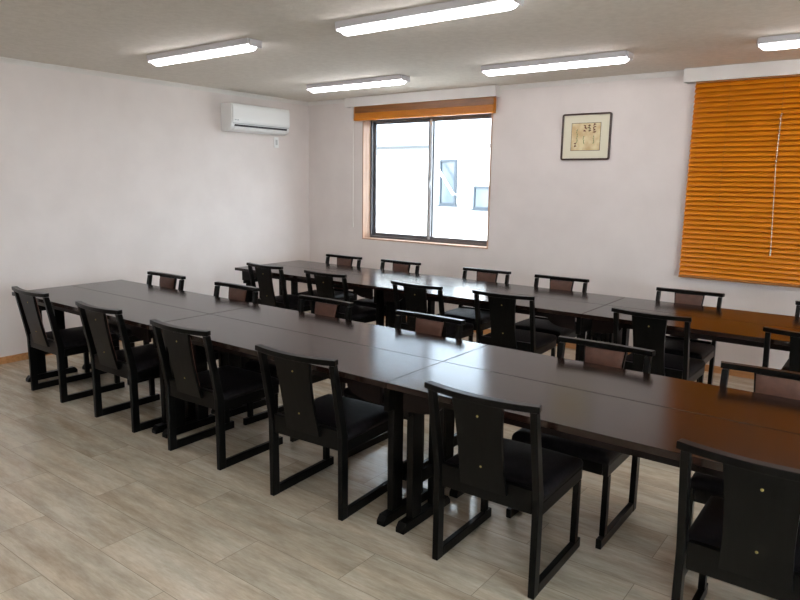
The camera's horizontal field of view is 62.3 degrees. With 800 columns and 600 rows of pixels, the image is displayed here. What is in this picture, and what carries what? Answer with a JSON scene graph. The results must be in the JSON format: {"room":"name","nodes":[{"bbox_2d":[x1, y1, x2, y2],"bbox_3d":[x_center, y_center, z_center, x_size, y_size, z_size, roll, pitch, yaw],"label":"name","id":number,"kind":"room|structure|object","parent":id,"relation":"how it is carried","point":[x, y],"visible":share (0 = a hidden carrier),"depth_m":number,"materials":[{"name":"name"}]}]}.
{"room":"dining hall","nodes":[
{"label":"dining hall","id":0,"kind":"room"},
{"bbox_2d":[0,62,309,356],"bbox_3d":[-3.572,-0.663,5.197,0.150,2.499,8.200,8,12,36],"label":"wall","id":1,"kind":"structure","parent":0,"point":[102,179],"depth_m":6.35,"materials":[{"name":"paint"}]},
{"bbox_2d":[0,340,119,364],"bbox_3d":[-3.529,0.548,5.357,0.012,0.060,7.888,8,12,36],"label":"baseboard","id":2,"kind":"structure","parent":1,"relation":"attached to","point":[23,356],"depth_m":5.66,"materials":[{"name":"orange wood"}]},
{"bbox_2d":[0,57,307,105],"bbox_3d":[-3.482,-1.863,4.929,0.034,0.040,7.900,8,12,36],"label":"trim","id":3,"kind":"structure","parent":1,"relation":"attached to","point":[2,59],"depth_m":6.25,"materials":[{"name":"white paint"}]},
{"bbox_2d":[221,102,289,135],"bbox_3d":[-1.583,-1.994,7.328,0.193,0.285,0.830,8,12,36],"label":"air conditioner","id":4,"kind":"object","parent":1,"relation":"attached to","point":[235,117],"visible":1,"depth_m":7.20,"materials":[{"name":"white plastic"}]},
{"bbox_2d":[274,137,278,147],"bbox_3d":[-1.439,-1.833,7.708,0.012,0.120,0.070,8,12,36],"label":"wall socket","id":5,"kind":"object","parent":1,"relation":"attached to","point":[276,139],"visible":1,"depth_m":7.70,"materials":[{"name":"white plastic"}]},
{"bbox_2d":[0,310,776,599],"bbox_3d":[-0.100,1.134,2.838,8.900,0.120,8.200,8,12,36],"label":"floor","id":6,"kind":"structure","parent":0,"point":[92,508],"depth_m":3.05,"materials":[{"name":"brown wood"}]},
{"bbox_2d":[12,286,124,402],"bbox_3d":[-2.430,0.285,4.854,0.487,0.785,0.570,8,12,36],"label":"dining chair","id":7,"kind":"object","parent":6,"relation":"on","point":[62,343],"visible":0.88,"depth_m":4.69,"materials":[{"name":"black wood"}]},
{"bbox_2d":[46,326,118,348],"bbox_3d":[-2.393,0.263,4.898,0.456,0.055,0.407,8,12,36],"label":"seat cushion","id":8,"kind":"object","parent":7,"relation":"on","point":[71,338],"depth_m":4.76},
{"bbox_2d":[12,285,207,433],"bbox_3d":[-2.086,0.360,4.702,1.796,0.700,0.442,8,12,36],"label":"dining table","id":9,"kind":"object","parent":6,"relation":"on","point":[137,314],"visible":0.46,"depth_m":4.53,"materials":[{"name":"brown wood"}]},
{"bbox_2d":[75,301,161,432],"bbox_3d":[-1.715,0.389,4.324,0.487,0.785,0.570,8,12,36],"label":"dining chair","id":10,"kind":"object","parent":6,"relation":"on","point":[137,363],"visible":0.84,"depth_m":4.14,"materials":[{"name":"black wood"}]},
{"bbox_2d":[115,344,158,372],"bbox_3d":[-1.679,0.367,4.369,0.456,0.055,0.407,8,12,36],"label":"seat cushion","id":11,"kind":"object","parent":10,"relation":"on","point":[146,357],"depth_m":4.22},
{"bbox_2d":[100,271,185,384],"bbox_3d":[-2.082,0.202,5.351,0.487,0.785,0.570,8,12,35],"label":"dining chair","id":12,"kind":"object","parent":6,"relation":"on","point":[167,280],"visible":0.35,"depth_m":5.36,"materials":[{"name":"black wood"}]},
{"bbox_2d":[108,323,151,335],"bbox_3d":[-2.117,0.196,5.301,0.456,0.055,0.407,8,12,35],"label":"seat cushion","id":13,"kind":"object","parent":12,"relation":"on","point":[113,328],"depth_m":5.12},
{"bbox_2d":[70,280,261,414],"bbox_3d":[-1.817,0.301,5.053,1.796,0.700,0.442,8,12,36],"label":"dining table","id":14,"kind":"object","parent":6,"relation":"on","point":[198,302],"visible":0.21,"depth_m":4.86,"materials":[{"name":"brown wood"}]},
{"bbox_2d":[150,319,282,469],"bbox_3d":[-1.048,0.489,3.810,0.487,0.785,0.570,8,12,35],"label":"dining chair","id":15,"kind":"object","parent":6,"relation":"on","point":[221,389],"visible":0.91,"depth_m":3.66,"materials":[{"name":"black wood"}]},
{"bbox_2d":[197,365,278,401],"bbox_3d":[-1.013,0.467,3.855,0.456,0.055,0.407,8,12,35],"label":"seat cushion","id":16,"kind":"object","parent":15,"relation":"on","point":[237,384],"depth_m":3.77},
{"bbox_2d":[206,281,259,369],"bbox_3d":[-1.370,0.305,4.826,0.487,0.785,0.570,8,12,36],"label":"dining chair","id":17,"kind":"object","parent":6,"relation":"on","point":[239,292],"visible":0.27,"depth_m":4.94,"materials":[{"name":"black wood"}]},
{"bbox_2d":[246,262,310,311],"bbox_3d":[-1.119,0.025,6.429,0.487,0.785,0.570,9,13,37],"label":"dining chair","id":18,"kind":"object","parent":6,"relation":"on","point":[263,272],"visible":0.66,"depth_m":6.21,"materials":[{"name":"black wood"}]},
{"bbox_2d":[275,294,309,308],"bbox_3d":[-1.082,0.004,6.473,0.456,0.055,0.407,9,13,37],"label":"seat cushion","id":19,"kind":"object","parent":18,"relation":"on","point":[292,302],"depth_m":6.34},
{"bbox_2d":[148,314,441,526],"bbox_3d":[-0.650,0.568,3.638,1.796,0.700,0.442,8,12,36],"label":"dining table","id":20,"kind":"object","parent":6,"relation":"on","point":[365,370],"visible":0.58,"depth_m":3.32,"materials":[{"name":"brown wood"}]},
{"bbox_2d":[243,294,353,441],"bbox_3d":[-0.651,0.409,4.293,0.487,0.785,0.570,8,13,37],"label":"dining chair","id":21,"kind":"object","parent":6,"relation":"on","point":[329,307],"visible":0.34,"depth_m":4.33,"materials":[{"name":"black wood"}]},
{"bbox_2d":[244,360,277,375],"bbox_3d":[-0.687,0.403,4.244,0.456,0.055,0.407,8,13,37],"label":"seat cushion","id":22,"kind":"object","parent":21,"relation":"on","point":[253,365],"depth_m":4.16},
{"bbox_2d":[235,264,405,325],"bbox_3d":[-0.801,0.097,6.296,1.796,0.700,0.442,8,12,36],"label":"dining table","id":23,"kind":"object","parent":6,"relation":"on","point":[363,286],"visible":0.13,"depth_m":5.93,"materials":[{"name":"brown wood"}]},
{"bbox_2d":[255,344,387,520],"bbox_3d":[-0.350,0.591,3.288,0.487,0.785,0.570,7,12,33],"label":"dining chair","id":24,"kind":"object","parent":6,"relation":"on","point":[334,421],"visible":0.93,"depth_m":3.12,"materials":[{"name":"black wood"}]},
{"bbox_2d":[280,394,387,440],"bbox_3d":[-0.317,0.569,3.334,0.456,0.055,0.407,7,12,33],"label":"seat cushion","id":25,"kind":"object","parent":24,"relation":"on","point":[362,418],"depth_m":3.25,"materials":[{"name":"black leather"}]},
{"bbox_2d":[295,254,361,301],"bbox_3d":[-0.745,-0.052,6.894,0.487,0.785,0.570,8,12,35],"label":"dining chair","id":26,"kind":"object","parent":6,"relation":"on","point":[341,259],"visible":0.34,"depth_m":6.92,"materials":[{"name":"black wood"}]},
{"bbox_2d":[295,290,353,299],"bbox_3d":[-0.779,-0.057,6.844,0.456,0.055,0.407,8,12,35],"label":"seat cushion","id":27,"kind":"object","parent":26,"relation":"on","point":[338,294],"depth_m":6.80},
{"bbox_2d":[304,270,375,322],"bbox_3d":[-0.503,0.117,5.960,0.487,0.785,0.570,9,13,37],"label":"dining chair","id":28,"kind":"object","parent":6,"relation":"on","point":[323,281],"visible":0.56,"depth_m":5.76,"materials":[{"name":"black wood"}]},
{"bbox_2d":[339,305,375,319],"bbox_3d":[-0.466,0.096,6.003,0.456,0.055,0.407,9,13,37],"label":"seat cushion","id":29,"kind":"object","parent":28,"relation":"on","point":[358,312],"depth_m":5.89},
{"bbox_2d":[212,305,486,487],"bbox_3d":[-0.381,0.510,3.989,1.796,0.700,0.442,8,12,36],"label":"dining table","id":30,"kind":"object","parent":6,"relation":"on","point":[423,345],"visible":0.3,"depth_m":3.80,"materials":[{"name":"brown wood"}]},
{"bbox_2d":[270,260,433,321],"bbox_3d":[-0.532,0.038,6.647,1.796,0.700,0.442,8,12,36],"label":"dining table","id":31,"kind":"object","parent":6,"relation":"on","point":[381,273],"visible":0.16,"depth_m":6.58,"materials":[{"name":"brown wood"}]},
{"bbox_2d":[351,259,420,326],"bbox_3d":[-0.147,0.029,6.488,0.487,0.785,0.570,8,12,36],"label":"dining chair","id":32,"kind":"object","parent":6,"relation":"on","point":[401,266],"visible":0.31,"depth_m":6.54,"materials":[{"name":"black wood"}]},
{"bbox_2d":[351,297,385,310],"bbox_3d":[-0.183,0.023,6.439,0.456,0.055,0.407,8,12,36],"label":"seat cushion","id":33,"kind":"object","parent":32,"relation":"on","point":[366,302],"depth_m":6.34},
{"bbox_2d":[343,310,465,480],"bbox_3d":[0.022,0.507,3.793,0.487,0.785,0.570,8,12,36],"label":"dining chair","id":34,"kind":"object","parent":6,"relation":"on","point":[430,324],"visible":0.3,"depth_m":3.90,"materials":[{"name":"black wood"}]},
{"bbox_2d":[343,387,383,404],"bbox_3d":[-0.013,0.501,3.744,0.456,0.055,0.407,8,12,36],"label":"seat cushion","id":35,"kind":"object","parent":34,"relation":"on","point":[347,393],"depth_m":3.67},
{"bbox_2d":[391,280,473,341],"bbox_3d":[0.270,0.227,5.399,0.487,0.785,0.570,8,13,37],"label":"dining chair","id":36,"kind":"object","parent":6,"relation":"on","point":[415,294],"visible":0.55,"depth_m":5.19,"materials":[{"name":"black wood"}]},
{"bbox_2d":[406,322,473,335],"bbox_3d":[0.306,0.205,5.444,0.456,0.055,0.407,8,13,37],"label":"seat cushion","id":37,"kind":"object","parent":36,"relation":"on","point":[450,330],"depth_m":5.35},
{"bbox_2d":[436,267,510,339],"bbox_3d":[0.645,0.139,5.925,0.487,0.785,0.570,8,12,34],"label":"dining chair","id":38,"kind":"object","parent":6,"relation":"on","point":[462,312],"visible":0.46,"depth_m":5.93,"materials":[{"name":"black wood"}]},
{"bbox_2d":[436,308,489,324],"bbox_3d":[0.611,0.134,5.875,0.456,0.055,0.407,8,12,34],"label":"seat cushion","id":39,"kind":"object","parent":38,"relation":"on","point":[468,314],"depth_m":5.77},
{"bbox_2d":[375,281,604,361],"bbox_3d":[0.636,0.305,5.231,1.796,0.700,0.442,8,12,36],"label":"dining table","id":40,"kind":"object","parent":6,"relation":"on","point":[562,313],"visible":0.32,"depth_m":4.89,"materials":[{"name":"brown wood"}]},
{"bbox_2d":[424,381,582,599],"bbox_3d":[0.437,0.701,2.728,0.487,0.785,0.570,8,12,35],"label":"dining chair","id":41,"kind":"object","parent":6,"relation":"on","point":[531,478],"visible":1,"depth_m":2.56,"materials":[{"name":"black wood"}]},
{"bbox_2d":[445,438,582,501],"bbox_3d":[0.473,0.680,2.774,0.456,0.055,0.407,8,12,35],"label":"seat cushion","id":42,"kind":"object","parent":41,"relation":"on","point":[559,469],"depth_m":2.70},
{"bbox_2d":[472,290,556,356],"bbox_3d":[0.870,0.304,5.010,0.487,0.785,0.570,7,12,33],"label":"dining chair","id":43,"kind":"object","parent":6,"relation":"on","point":[504,333],"visible":0.78,"depth_m":4.80,"materials":[{"name":"black wood"}]},
{"bbox_2d":[484,329,556,349],"bbox_3d":[0.904,0.282,5.056,0.456,0.055,0.407,7,12,33],"label":"seat cushion","id":44,"kind":"object","parent":43,"relation":"on","point":[543,341],"depth_m":4.97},
{"bbox_2d":[407,276,625,342],"bbox_3d":[0.904,0.247,5.582,1.796,0.700,0.442,8,12,36],"label":"dining table","id":45,"kind":"object","parent":6,"relation":"on","point":[601,299],"visible":0.19,"depth_m":5.45,"materials":[{"name":"brown wood"}]},
{"bbox_2d":[515,274,588,359],"bbox_3d":[1.220,0.222,5.505,0.487,0.785,0.570,8,12,36],"label":"dining chair","id":46,"kind":"object","parent":6,"relation":"on","point":[542,324],"visible":0.43,"depth_m":5.49,"materials":[{"name":"black wood"}]},
{"bbox_2d":[515,318,575,337],"bbox_3d":[1.185,0.216,5.456,0.456,0.055,0.407,8,12,36],"label":"seat cushion","id":47,"kind":"object","parent":46,"relation":"on","point":[543,325],"depth_m":5.34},
{"bbox_2d":[506,336,655,549],"bbox_3d":[0.861,0.632,3.157,0.487,0.785,0.570,8,12,36],"label":"dining chair","id":48,"kind":"object","parent":6,"relation":"on","point":[597,460],"visible":0.52,"depth_m":3.05,"materials":[{"name":"black wood"}]},
{"bbox_2d":[512,428,620,465],"bbox_3d":[0.826,0.626,3.107,0.456,0.055,0.407,8,12,36],"label":"seat cushion","id":49,"kind":"object","parent":48,"relation":"on","point":[591,455],"depth_m":2.91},
{"bbox_2d":[387,362,799,534],"bbox_3d":[0.787,0.777,2.573,1.796,0.700,0.442,8,12,36],"label":"dining table","id":50,"kind":"object","parent":6,"relation":"on","point":[651,432],"visible":0.83,"depth_m":2.52,"materials":[{"name":"brown wood"}]},
{"bbox_2d":[444,345,799,497],"bbox_3d":[1.055,0.719,2.924,1.796,0.700,0.442,8,12,36],"label":"dining table","id":51,"kind":"object","parent":6,"relation":"on","point":[742,406],"visible":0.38,"depth_m":2.86,"materials":[{"name":"brown wood"}]},
{"bbox_2d":[611,307,704,382],"bbox_3d":[1.696,0.432,4.355,0.487,0.785,0.570,9,13,37],"label":"dining chair","id":52,"kind":"object","parent":6,"relation":"on","point":[649,329],"visible":0.62,"depth_m":4.14,"materials":[{"name":"black wood"}]},
{"bbox_2d":[626,353,704,378],"bbox_3d":[1.733,0.411,4.399,0.456,0.055,0.407,9,13,37],"label":"seat cushion","id":53,"kind":"object","parent":52,"relation":"on","point":[696,366],"depth_m":4.31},
{"bbox_2d":[655,287,724,384],"bbox_3d":[2.034,0.345,4.871,0.487,0.785,0.570,8,12,35],"label":"dining chair","id":54,"kind":"object","parent":6,"relation":"on","point":[704,350],"visible":0.43,"depth_m":4.89,"materials":[{"name":"black wood"}]},
{"bbox_2d":[665,338,713,359],"bbox_3d":[2.000,0.340,4.821,0.456,0.055,0.407,8,12,35],"label":"seat cushion","id":55,"kind":"object","parent":54,"relation":"on","point":[699,349],"depth_m":4.72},
{"bbox_2d":[582,305,799,351],"bbox_3d":[2.072,0.514,4.167,1.796,0.700,0.442,8,12,36],"label":"dining table","id":56,"kind":"object","parent":6,"relation":"on","point":[720,330],"visible":0.42,"depth_m":4.14,"materials":[{"name":"brown wood"}]},
{"bbox_2d":[607,297,799,354],"bbox_3d":[2.341,0.456,4.518,1.796,0.700,0.442,8,12,36],"label":"dining table","id":57,"kind":"object","parent":6,"relation":"on","point":[652,305],"visible":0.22,"depth_m":4.62,"materials":[{"name":"brown wood"}]},
{"bbox_2d":[671,438,799,599],"bbox_3d":[1.191,0.813,2.158,0.487,0.785,0.570,8,12,36],"label":"dining chair","id":58,"kind":"object","parent":6,"relation":"on","point":[748,538],"visible":1,"depth_m":1.97,"materials":[{"name":"black wood"}]},
{"bbox_2d":[688,495,799,572],"bbox_3d":[1.227,0.791,2.202,0.456,0.055,0.407,8,12,36],"label":"seat cushion","id":59,"kind":"object","parent":58,"relation":"on","point":[707,528],"depth_m":2.23,"materials":[{"name":"black fabric"}]},
{"bbox_2d":[685,361,799,574],"bbox_3d":[1.479,0.721,2.699,0.487,0.785,0.570,8,12,36],"label":"dining chair","id":60,"kind":"object","parent":6,"relation":"on","point":[769,381],"visible":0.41,"depth_m":2.82,"materials":[{"name":"black wood"}]},
{"bbox_2d":[690,472,723,496],"bbox_3d":[1.444,0.716,2.649,0.456,0.055,0.407,8,12,36],"label":"seat cushion","id":61,"kind":"object","parent":60,"relation":"on","point":[705,485],"depth_m":2.59,"materials":[{"name":"black fabric"}]},
{"bbox_2d":[762,326,799,371],"bbox_3d":[2.377,0.533,3.837,0.487,0.785,0.570,8,12,36],"label":"dining chair","id":62,"kind":"object","parent":6,"relation":"on","point":[794,365],"visible":0.22,"depth_m":3.65,"materials":[{"name":"black wood"}]},
{"bbox_2d":[781,301,799,370],"bbox_3d":[2.783,0.452,4.328,0.487,0.785,0.570,8,12,36],"label":"dining chair","id":63,"kind":"object","parent":6,"relation":"on","point":[797,312],"visible":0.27,"depth_m":4.56,"materials":[{"name":"black wood"}]},
{"bbox_2d":[781,357,789,370],"bbox_3d":[2.748,0.446,4.279,0.456,0.055,0.407,8,12,36],"label":"seat cushion","id":64,"kind":"object","parent":63,"relation":"on","point":[786,366],"depth_m":4.29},
{"bbox_2d":[0,0,799,101],"bbox_3d":[-0.063,-1.445,2.382,8.900,0.120,8.200,8,12,36],"label":"ceiling","id":65,"kind":"structure","parent":0,"point":[301,44],"depth_m":4.42,"materials":[{"name":"paint"}]},
{"bbox_2d":[146,37,261,65],"bbox_3d":[-1.458,-1.802,4.851,1.204,0.073,0.139,8,12,36],"label":"ceiling light","id":66,"kind":"object","parent":65,"relation":"attached to","point":[242,45],"visible":1,"depth_m":4.75,"materials":[{"name":"grey plastic"}]},
{"bbox_2d":[152,45,256,65],"bbox_3d":[-1.458,-1.784,4.854,1.172,0.036,0.068,8,12,36],"label":"diffuser","id":67,"kind":"object","parent":66,"relation":"attached to","point":[229,49],"depth_m":4.79,"materials":[{"name":"white plastic"}]},
{"bbox_2d":[306,75,409,92],"bbox_3d":[-0.421,-2.040,6.279,1.204,0.073,0.139,8,12,36],"label":"ceiling light","id":68,"kind":"object","parent":65,"relation":"attached to","point":[394,79],"visible":1,"depth_m":6.20,"materials":[{"name":"grey plastic"}]},
{"bbox_2d":[310,80,405,92],"bbox_3d":[-0.422,-2.022,6.282,1.172,0.036,0.068,8,12,36],"label":"diffuser","id":69,"kind":"object","parent":68,"relation":"attached to","point":[337,86],"depth_m":6.25,"materials":[{"name":"white plastic"}]},
{"bbox_2d":[335,0,523,35],"bbox_3d":[0.119,-1.573,3.682,1.204,0.073,0.139,8,12,36],"label":"ceiling light","id":70,"kind":"object","parent":65,"relation":"attached to","point":[454,9],"visible":1,"depth_m":3.62,"materials":[{"name":"grey plastic"}]},
{"bbox_2d":[481,50,632,75],"bbox_3d":[1.172,-1.808,5.098,1.204,0.073,0.139,8,12,36],"label":"ceiling light","id":71,"kind":"object","parent":65,"relation":"attached to","point":[618,57],"visible":1,"depth_m":5.02,"materials":[{"name":"grey plastic"}]},
{"bbox_2d":[484,57,628,75],"bbox_3d":[1.172,-1.790,5.101,1.172,0.036,0.068,8,12,36],"label":"diffuser","id":72,"kind":"object","parent":71,"relation":"attached to","point":[594,61],"depth_m":5.05,"materials":[{"name":"white plastic"}]},
{"bbox_2d":[757,33,799,50],"bbox_3d":[2.803,-1.580,3.939,1.204,0.073,0.139,8,12,36],"label":"ceiling light","id":73,"kind":"object","parent":65,"relation":"attached to","point":[787,41],"visible":1,"depth_m":4.18,"materials":[{"name":"grey plastic"}]},
{"bbox_2d":[760,40,799,50],"bbox_3d":[2.802,-1.562,3.942,1.172,0.036,0.068,8,12,36],"label":"diffuser","id":74,"kind":"object","parent":73,"relation":"attached to","point":[781,44],"depth_m":4.20,"materials":[{"name":"white plastic"}]},
{"bbox_2d":[308,76,799,368],"bbox_3d":[2.353,-0.683,5.790,8.600,2.499,0.180,8,12,36],"label":"wall","id":75,"kind":"structure","parent":0,"point":[615,223],"depth_m":6.20,"materials":[{"name":"paint"}]},
{"bbox_2d":[345,85,500,107],"bbox_3d":[0.176,-2.151,7.038,1.960,0.102,0.094,8,12,36],"label":"trim","id":76,"kind":"structure","parent":75,"relation":"attached to","point":[493,90],"depth_m":6.91,"materials":[{"name":"white paint"}]},
{"bbox_2d":[362,113,492,248],"bbox_3d":[0.294,-1.313,7.260,1.688,1.380,0.193,8,12,36],"label":"window","id":77,"kind":"structure","parent":75,"relation":"in","point":[369,134],"depth_m":7.55,"materials":[{"name":"brown wood"}]},
{"bbox_2d":[352,96,495,226],"bbox_3d":[0.189,-1.447,7.136,1.842,1.405,0.059,8,12,36],"label":"blind","id":78,"kind":"object","parent":77,"relation":"attached to","point":[480,105],"visible":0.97,"depth_m":6.94,"materials":[{"name":"brown wood"}]},
{"bbox_2d":[308,70,683,105],"bbox_3d":[2.306,-1.879,5.492,8.600,0.040,0.034,8,12,36],"label":"trim","id":79,"kind":"structure","parent":75,"relation":"attached to","point":[680,72],"depth_m":5.98,"materials":[{"name":"white paint"}]},
{"bbox_2d":[384,316,753,378],"bbox_3d":[2.278,0.531,5.927,8.600,0.060,0.012,8,12,36],"label":"baseboard","id":80,"kind":"structure","parent":75,"relation":"attached to","point":[717,369],"depth_m":5.61,"materials":[{"name":"orange wood"}]},
{"bbox_2d":[560,112,612,159],"bbox_3d":[1.692,-1.487,6.034,0.464,0.416,0.022,8,12,36],"label":"calligraphy","id":81,"kind":"object","parent":75,"relation":"attached to","point":[585,136],"visible":1,"depth_m":6.03,"materials":[{"name":"beige paper"}]},
{"bbox_2d":[678,74,799,287],"bbox_3d":[3.206,-0.889,4.909,2.043,1.643,0.072,8,12,36],"label":"blind","id":82,"kind":"object","parent":75,"relation":"attached to","point":[741,223],"visible":0.99,"depth_m":5.26,"materials":[{"name":"brown wood"}]},
{"bbox_2d":[683,59,799,83],"bbox_3d":[3.231,-1.705,4.774,2.233,0.106,0.094,8,12,36],"label":"trim","id":83,"kind":"structure","parent":75,"relation":"attached to","point":[784,67],"depth_m":5.14,"materials":[{"name":"white paint"}]},
{"label":"outside","id":84,"kind":"structure","parent":0,"visible":0},
{"bbox_3d":[6.823,1.639,2.640,100.000,0.150,100.000,8,12,36],"label":"ground","id":85,"kind":"structure","parent":84,"visible":0},
{"bbox_2d":[376,118,490,240],"bbox_3d":[0.449,-3.430,14.856,12.400,5.400,5.322,8,12,36],"label":"window glass","id":86,"kind":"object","parent":85,"relation":"on","point":[462,147],"visible":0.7,"depth_m":11.84,"materials":[{"name":"grey"}]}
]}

